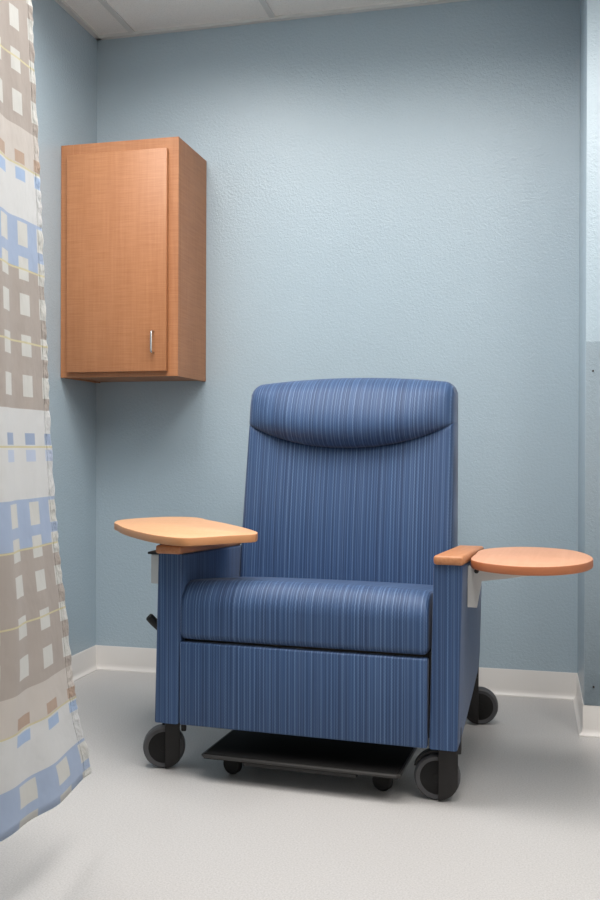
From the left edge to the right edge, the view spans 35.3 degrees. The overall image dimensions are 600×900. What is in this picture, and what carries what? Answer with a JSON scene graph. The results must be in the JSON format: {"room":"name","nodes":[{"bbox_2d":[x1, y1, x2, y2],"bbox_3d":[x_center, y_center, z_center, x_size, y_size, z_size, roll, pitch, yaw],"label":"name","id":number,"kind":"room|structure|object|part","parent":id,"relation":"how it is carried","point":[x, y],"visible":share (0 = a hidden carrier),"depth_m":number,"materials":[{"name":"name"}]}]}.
{"room":"hospital room","nodes":[
{"label":"hospital room","id":0,"kind":"room"},
{"bbox_2d":[31,0,96,655],"bbox_3d":[-1.546,-0.406,1.516,0.120,2.692,5.200,0,0,14],"label":"wall","id":1,"kind":"structure","parent":0,"point":[65,62],"depth_m":3.78,"materials":[{"name":"blue paint"}]},
{"bbox_2d":[71,645,96,680],"bbox_3d":[-1.484,0.890,1.504,0.016,0.100,5.200,0,0,14],"label":"baseboard","id":2,"kind":"structure","parent":1,"relation":"attached to","point":[83,663],"depth_m":3.91,"materials":[{"name":"white rubber"}]},
{"bbox_2d":[55,0,469,40],"bbox_3d":[0.120,-1.740,1.105,3.300,0.014,5.200,0,0,14],"label":"trim","id":3,"kind":"structure","parent":1,"relation":"attached to","point":[62,3],"depth_m":3.82,"materials":[{"name":"white metal"}]},
{"bbox_2d":[64,0,416,34],"bbox_3d":[0.120,-1.795,1.105,3.540,0.100,5.440,0,0,14],"label":"ceiling","id":4,"kind":"structure","parent":0,"point":[140,15],"depth_m":3.77,"materials":[{"name":"tile"}]},
{"bbox_2d":[98,0,134,32],"bbox_3d":[-1.318,-1.750,1.457,0.024,0.008,5.199,0,0,14],"label":"trim","id":5,"kind":"structure","parent":4,"relation":"attached to","point":[104,3],"depth_m":3.81,"materials":[{"name":"white metal"}]},
{"bbox_2d":[259,0,274,17],"bbox_3d":[-0.725,-1.747,1.312,0.024,0.008,5.199,0,0,14],"label":"trim","id":6,"kind":"structure","parent":4,"relation":"attached to","point":[264,3],"depth_m":3.73,"materials":[{"name":"white metal"}]},
{"bbox_3d":[-0.878,-1.730,0.603,0.024,0.022,3.650,0,0,14],"label":"track","id":7,"kind":"object","parent":4,"relation":"attached to","visible":0},
{"bbox_2d":[0,0,91,841],"bbox_3d":[-0.720,-0.475,1.244,0.048,2.473,1.997,0,0,14],"label":"privacy curtain","id":8,"kind":"object","parent":7,"relation":"hanging from","point":[44,753],"visible":1,"depth_m":1.92,"materials":[{"name":"multicoloured fabric"}]},
{"bbox_2d":[0,670,599,899],"bbox_3d":[0.110,0.997,1.114,3.540,0.100,5.440,0,0,14],"label":"floor","id":9,"kind":"structure","parent":0,"point":[521,821],"depth_m":2.37,"materials":[{"name":"plastic"}]},
{"bbox_2d":[114,378,592,800],"bbox_3d":[0.115,0.349,2.959,1.534,1.183,0.967,0,0,17],"label":"recliner","id":10,"kind":"object","parent":9,"relation":"on","point":[340,636],"visible":1,"depth_m":2.71,"materials":[{"name":"blue fabric"}]},
{"bbox_3d":[-0.413,0.531,2.833,0.098,0.077,0.027,0,0,5],"label":"release lever","id":11,"kind":"part","parent":10,"relation":"part of","materials":[{"name":"black plastic"}]},
{"bbox_3d":[-0.406,0.288,2.876,0.074,0.050,0.115,0,0,17],"label":"pivot plate","id":12,"kind":"part","parent":10,"relation":"part of","materials":[{"name":"black metal"}]},
{"bbox_3d":[-0.308,0.543,2.955,0.087,0.490,0.492,0,0,17],"label":"arm panel","id":13,"kind":"part","parent":10,"relation":"part of","materials":[{"name":"blue fabric"}]},
{"bbox_3d":[0.002,0.887,2.645,0.330,0.020,0.040,0,0,17],"label":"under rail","id":14,"kind":"part","parent":10,"relation":"part of","materials":[{"name":"black metal"}]},
{"bbox_3d":[-0.001,0.671,2.617,0.715,0.238,0.033,0,0,17],"label":"panel","id":15,"kind":"part","parent":10,"relation":"part of","materials":[{"name":"blue fabric"}]},
{"bbox_2d":[180,577,432,654],"bbox_3d":[0.069,0.460,2.841,0.717,0.170,0.504,0,0,17],"label":"seat cushion","id":16,"kind":"object","parent":10,"relation":"on","point":[289,615],"depth_m":2.61,"materials":[{"name":"blue fabric"}]},
{"bbox_3d":[0.127,0.591,3.030,0.800,0.360,0.830,0,0,17],"label":"frame","id":17,"kind":"part","parent":10,"relation":"part of","materials":[{"name":"blue fabric"}]},
{"bbox_3d":[0.163,0.176,3.143,0.714,0.529,0.220,0,0,17],"label":"backrest","id":18,"kind":"part","parent":10,"relation":"part of","materials":[{"name":"blue fabric"}]},
{"bbox_3d":[0.456,0.547,2.720,0.087,0.490,0.492,0,0,17],"label":"arm panel","id":19,"kind":"part","parent":10,"relation":"part of","materials":[{"name":"blue fabric"}]},
{"bbox_2d":[577,0,599,705],"bbox_3d":[1.712,-0.400,3.222,1.443,2.692,0.575,0,0,14],"label":"wall pier","id":20,"kind":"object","parent":9,"relation":"on","point":[588,650],"visible":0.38,"depth_m":3.11,"materials":[{"name":"blue paint"}]},
{"bbox_2d":[573,674,583,734],"bbox_3d":[0.983,0.892,3.334,0.016,0.100,0.472,0,0,14],"label":"baseboard","id":21,"kind":"structure","parent":20,"relation":"attached to","point":[578,700],"depth_m":3.32,"materials":[{"name":"white rubber"}]},
{"bbox_2d":[579,705,599,737],"bbox_3d":[1.571,0.896,2.955,1.339,0.100,0.016,0,0,14],"label":"baseboard","id":22,"kind":"object","parent":20,"relation":"attached to","point":[591,714],"visible":1,"depth_m":3.11,"materials":[{"name":"white rubber"}]},
{"bbox_2d":[585,370,594,705],"bbox_3d":[1.525,0.245,2.970,1.200,1.198,0.006,0,0,14],"label":"guard","id":23,"kind":"object","parent":20,"relation":"attached to","point":[592,370],"visible":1,"depth_m":3.11,"materials":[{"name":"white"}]},
{"bbox_2d":[96,0,579,672],"bbox_3d":[0.057,-0.408,3.862,2.117,2.692,0.120,0,0,14],"label":"wall","id":24,"kind":"structure","parent":0,"point":[391,193],"depth_m":3.73,"materials":[{"name":"blue paint"}]},
{"bbox_2d":[61,136,206,382],"bbox_3d":[-0.671,-0.741,3.788,0.492,0.914,0.368,0,0,14],"label":"upper cabinet","id":25,"kind":"object","parent":24,"relation":"attached to","point":[133,212],"visible":1,"depth_m":3.65,"materials":[{"name":"laminate"}]},
{"bbox_3d":[-0.708,-0.727,3.647,0.416,0.848,0.020,0,0,14],"label":"door","id":26,"kind":"part","parent":25,"relation":"part of","materials":[{"name":"laminate"}]},
{"bbox_3d":[-0.562,-0.412,3.588,0.008,0.090,0.031,0,0,14],"label":"handle","id":27,"kind":"part","parent":25,"relation":"part of","materials":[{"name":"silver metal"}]},
{"bbox_2d":[96,645,576,699],"bbox_3d":[0.085,0.888,3.788,1.977,0.100,0.016,0,0,14],"label":"baseboard","id":28,"kind":"structure","parent":24,"relation":"attached to","point":[502,682],"depth_m":3.62,"materials":[{"name":"white rubber"}]}
]}

